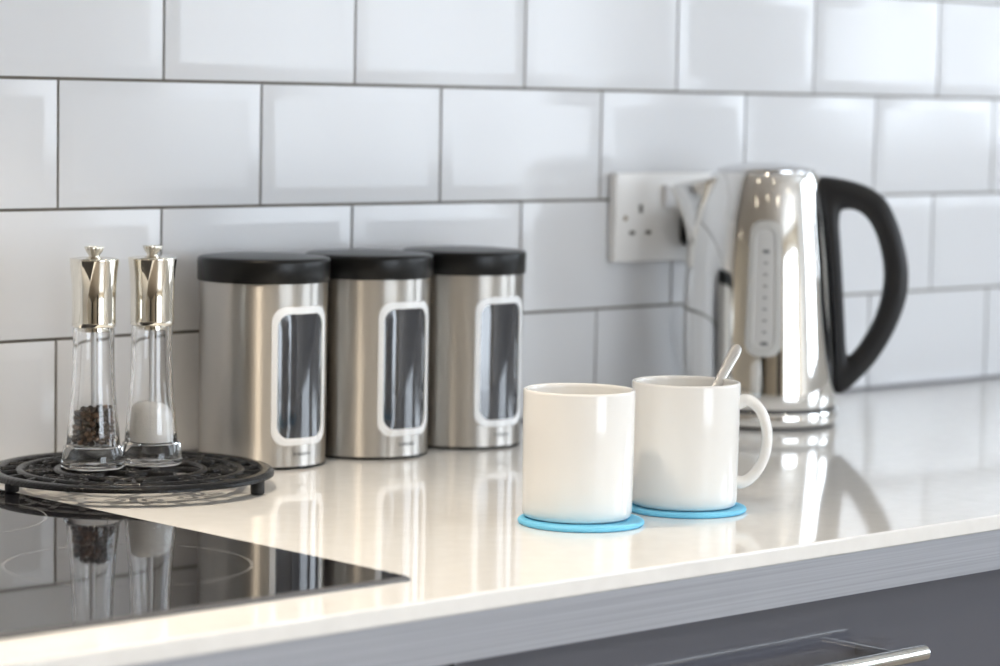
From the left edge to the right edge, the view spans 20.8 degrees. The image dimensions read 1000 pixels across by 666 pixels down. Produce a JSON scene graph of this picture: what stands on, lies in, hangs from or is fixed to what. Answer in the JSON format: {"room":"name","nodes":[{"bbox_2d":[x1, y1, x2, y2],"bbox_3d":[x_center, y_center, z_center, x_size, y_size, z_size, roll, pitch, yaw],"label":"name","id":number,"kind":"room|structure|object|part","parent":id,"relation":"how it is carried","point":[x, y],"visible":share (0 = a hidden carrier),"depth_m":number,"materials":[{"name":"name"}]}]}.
{"room":"kitchen","nodes":[
{"label":"kitchen","id":0,"kind":"room"},
{"bbox_2d":[0,0,999,460],"bbox_3d":[-2.013,-0.117,0.633,9.700,2.450,0.063,-4,7,-43],"label":"wall","id":1,"kind":"structure","parent":0,"point":[192,129],"depth_m":2.46,"materials":[{"name":"white tile"}]},
{"bbox_2d":[181,375,999,451],"bbox_3d":[-1.998,0.207,0.638,9.696,0.003,0.006,-4,7,-43],"label":"trim","id":2,"kind":"structure","parent":1,"relation":"attached to","point":[989,376],"depth_m":2.92,"materials":[{"name":"grey"}]},
{"bbox_2d":[608,172,711,262],"bbox_3d":[0.161,-0.112,2.621,0.146,0.086,0.014,-4,7,-43],"label":"wall socket","id":3,"kind":"object","parent":1,"relation":"attached to","point":[644,214],"visible":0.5,"depth_m":2.60,"materials":[{"name":"white plastic"}]},
{"bbox_2d":[663,184,674,207],"bbox_3d":[0.163,-0.132,2.615,0.013,0.022,0.006,-4,7,-43],"label":"switch","id":4,"kind":"object","parent":3,"relation":"attached to","point":[668,197],"depth_m":2.61,"materials":[{"name":"white plastic"}]},
{"bbox_2d":[680,214,687,245],"bbox_3d":[0.205,-0.027,2.642,0.059,0.205,0.036,-4,7,-43],"label":"plug","id":5,"kind":"object","parent":3,"relation":"attached to","point":[683,236],"visible":0.02,"depth_m":2.63,"materials":[{"name":"black plastic"}]},
{"bbox_3d":[0.578,1.439,-2.040,9.700,0.100,7.600,-4,7,-43],"label":"floor","id":6,"kind":"structure","parent":0,"visible":0},
{"bbox_2d":[448,569,999,665],"bbox_3d":[-0.002,0.591,2.098,0.600,0.858,0.626,-4,7,-43],"label":"drawer unit","id":7,"kind":"object","parent":6,"relation":"on","point":[953,621],"visible":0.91,"depth_m":1.90,"materials":[{"name":"grey"}]},
{"bbox_2d":[0,378,999,665],"bbox_3d":[-1.788,0.253,0.417,9.696,0.041,0.619,-4,7,-43],"label":"countertop","id":8,"kind":"structure","parent":7,"relation":"on","point":[903,488],"depth_m":1.88,"materials":[{"name":"white stone"}]},
{"bbox_2d":[0,451,273,494],"bbox_3d":[-0.280,0.109,2.064,0.217,0.015,0.217,-4,7,-43],"label":"trivet","id":9,"kind":"object","parent":8,"relation":"on","point":[205,471],"visible":0.73,"depth_m":2.03,"materials":[{"name":"black metal"}]},
{"bbox_3d":[-0.360,0.113,2.006,0.011,0.009,0.011,-3,6,-37],"label":"leg","id":10,"kind":"part","parent":9,"relation":"part of","materials":[{"name":"black metal"}]},
{"bbox_2d":[61,246,124,470],"bbox_3d":[-0.306,0.018,2.051,0.048,0.168,0.048,-4,7,-43],"label":"mill","id":11,"kind":"object","parent":9,"relation":"on","point":[93,435],"visible":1,"depth_m":2.04,"materials":[{"name":"clear glass"}]},
{"bbox_3d":[-0.305,-0.061,2.045,0.015,0.008,0.015,-4,7,-43],"label":"knob","id":12,"kind":"part","parent":11,"relation":"part of","materials":[{"name":"silver metal"}]},
{"bbox_2d":[122,245,181,466],"bbox_3d":[-0.266,0.016,2.079,0.048,0.168,0.048,-4,7,-43],"label":"mill","id":13,"kind":"object","parent":9,"relation":"on","point":[151,438],"visible":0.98,"depth_m":2.06,"materials":[{"name":"clear glass"}]},
{"bbox_3d":[-0.265,-0.063,2.072,0.015,0.008,0.015,-4,7,-43],"label":"knob","id":14,"kind":"part","parent":13,"relation":"part of","materials":[{"name":"silver metal"}]},
{"bbox_3d":[-0.182,0.115,2.038,0.011,0.012,0.011,-3,6,-37],"label":"leg","id":15,"kind":"part","parent":9,"relation":"part of","materials":[{"name":"black metal"}]},
{"bbox_2d":[0,489,410,639],"bbox_3d":[-0.437,0.146,1.677,0.570,0.003,0.510,-4,7,-43],"label":"cooktop","id":16,"kind":"object","parent":8,"relation":"in","point":[64,566],"visible":1,"depth_m":1.69,"materials":[{"name":"black glass"}]},
{"bbox_2d":[197,252,330,469],"bbox_3d":[-0.193,0.020,2.211,0.108,0.170,0.108,-4,7,-43],"label":"canister","id":17,"kind":"object","parent":8,"relation":"on","point":[263,316],"visible":0.96,"depth_m":2.17,"materials":[{"name":"silver metal"}]},
{"bbox_3d":[-0.191,-0.054,2.205,0.108,0.022,0.108,-4,7,-43],"label":"lid","id":18,"kind":"part","parent":17,"relation":"part of","materials":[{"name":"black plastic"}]},
{"bbox_2d":[305,249,432,459],"bbox_3d":[-0.111,0.015,2.284,0.108,0.170,0.108,-4,7,-43],"label":"canister","id":19,"kind":"object","parent":8,"relation":"on","point":[378,326],"visible":0.95,"depth_m":2.24,"materials":[{"name":"silver metal"}]},
{"bbox_3d":[-0.110,-0.059,2.277,0.108,0.022,0.108,-4,7,-43],"label":"lid","id":20,"kind":"part","parent":19,"relation":"part of","materials":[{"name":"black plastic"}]},
{"bbox_2d":[403,246,525,448],"bbox_3d":[-0.033,0.010,2.361,0.108,0.170,0.108,-4,7,-43],"label":"canister","id":21,"kind":"object","parent":8,"relation":"on","point":[476,294],"visible":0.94,"depth_m":2.31,"materials":[{"name":"silver metal"}]},
{"bbox_3d":[-0.031,-0.064,2.354,0.108,0.022,0.108,-4,7,-43],"label":"lid","id":22,"kind":"part","parent":21,"relation":"part of","materials":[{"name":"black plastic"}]},
{"bbox_2d":[517,514,643,532],"bbox_3d":[0.057,0.133,1.928,0.090,0.004,0.090,-4,7,-43],"label":"coaster","id":23,"kind":"object","parent":8,"relation":"on","point":[634,521],"visible":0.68,"depth_m":1.90,"materials":[{"name":"blue plastic"}]},
{"bbox_2d":[522,383,634,523],"bbox_3d":[0.060,0.085,1.940,0.080,0.092,0.094,5,6,38],"label":"mug","id":24,"kind":"object","parent":23,"relation":"on","point":[578,456],"visible":1,"depth_m":1.90,"materials":[{"name":"white ceramic"}]},
{"bbox_2d":[632,502,745,518],"bbox_3d":[0.136,0.128,2.001,0.090,0.004,0.090,-4,7,-43],"label":"coaster","id":25,"kind":"object","parent":8,"relation":"on","point":[738,508],"visible":0.48,"depth_m":1.97,"materials":[{"name":"blue plastic"}]},
{"bbox_2d":[632,375,772,510],"bbox_3d":[0.142,0.081,1.998,0.094,0.092,0.080,5,6,39],"label":"mug","id":26,"kind":"object","parent":25,"relation":"on","point":[686,434],"visible":0.97,"depth_m":1.97,"materials":[{"name":"white ceramic"}]},
{"bbox_2d":[712,344,741,385],"bbox_3d":[0.147,0.065,2.011,0.077,0.111,0.010,-2,6,-31],"label":"teaspoon","id":27,"kind":"object","parent":26,"relation":"in","point":[734,352],"visible":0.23,"depth_m":2.02,"materials":[{"name":"silver metal"}]},
{"bbox_3d":[0.186,0.080,1.998,0.029,0.070,0.016,1,5,4],"label":"handle","id":28,"kind":"part","parent":26,"relation":"part of","materials":[{"name":"white ceramic"}]},
{"bbox_2d":[670,162,908,429],"bbox_3d":[0.265,-0.037,2.539,0.202,0.244,0.144,4,6,33],"label":"kettle","id":29,"kind":"object","parent":8,"relation":"on","point":[763,268],"visible":0.91,"depth_m":2.50,"materials":[{"name":"silver metal"}]},
{"bbox_3d":[0.183,-0.115,2.550,0.047,0.064,0.056,2,5,6],"label":"spout","id":30,"kind":"part","parent":29,"relation":"part of","materials":[{"name":"silver metal"}]},
{"bbox_3d":[0.242,-0.040,2.487,0.033,0.124,0.015,2,5,6],"label":"gauge frame","id":31,"kind":"part","parent":29,"relation":"part of","materials":[{"name":"grey"}]},
{"bbox_3d":[0.242,-0.040,2.486,0.019,0.110,0.010,2,5,6],"label":"gauge pane","id":32,"kind":"part","parent":29,"relation":"part of","materials":[{"name":"grey"}]},
{"bbox_3d":[0.249,-0.155,2.540,0.092,0.009,0.092,2,5,6],"label":"lid","id":33,"kind":"part","parent":29,"relation":"part of","materials":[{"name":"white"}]},
{"bbox_3d":[0.338,-0.044,2.541,0.087,0.204,0.027,2,5,6],"label":"handle","id":34,"kind":"part","parent":29,"relation":"part of","materials":[{"name":"black plastic"}]},
{"bbox_3d":[0.265,0.226,1.916,0.008,0.008,0.034,-4,7,-43],"label":"handle post","id":35,"kind":"part","parent":7,"relation":"part of","materials":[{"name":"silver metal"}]},
{"bbox_3d":[0.217,0.231,1.844,0.229,0.011,0.011,-4,7,-43],"label":"handle","id":36,"kind":"part","parent":7,"relation":"part of","materials":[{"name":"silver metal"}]}
]}

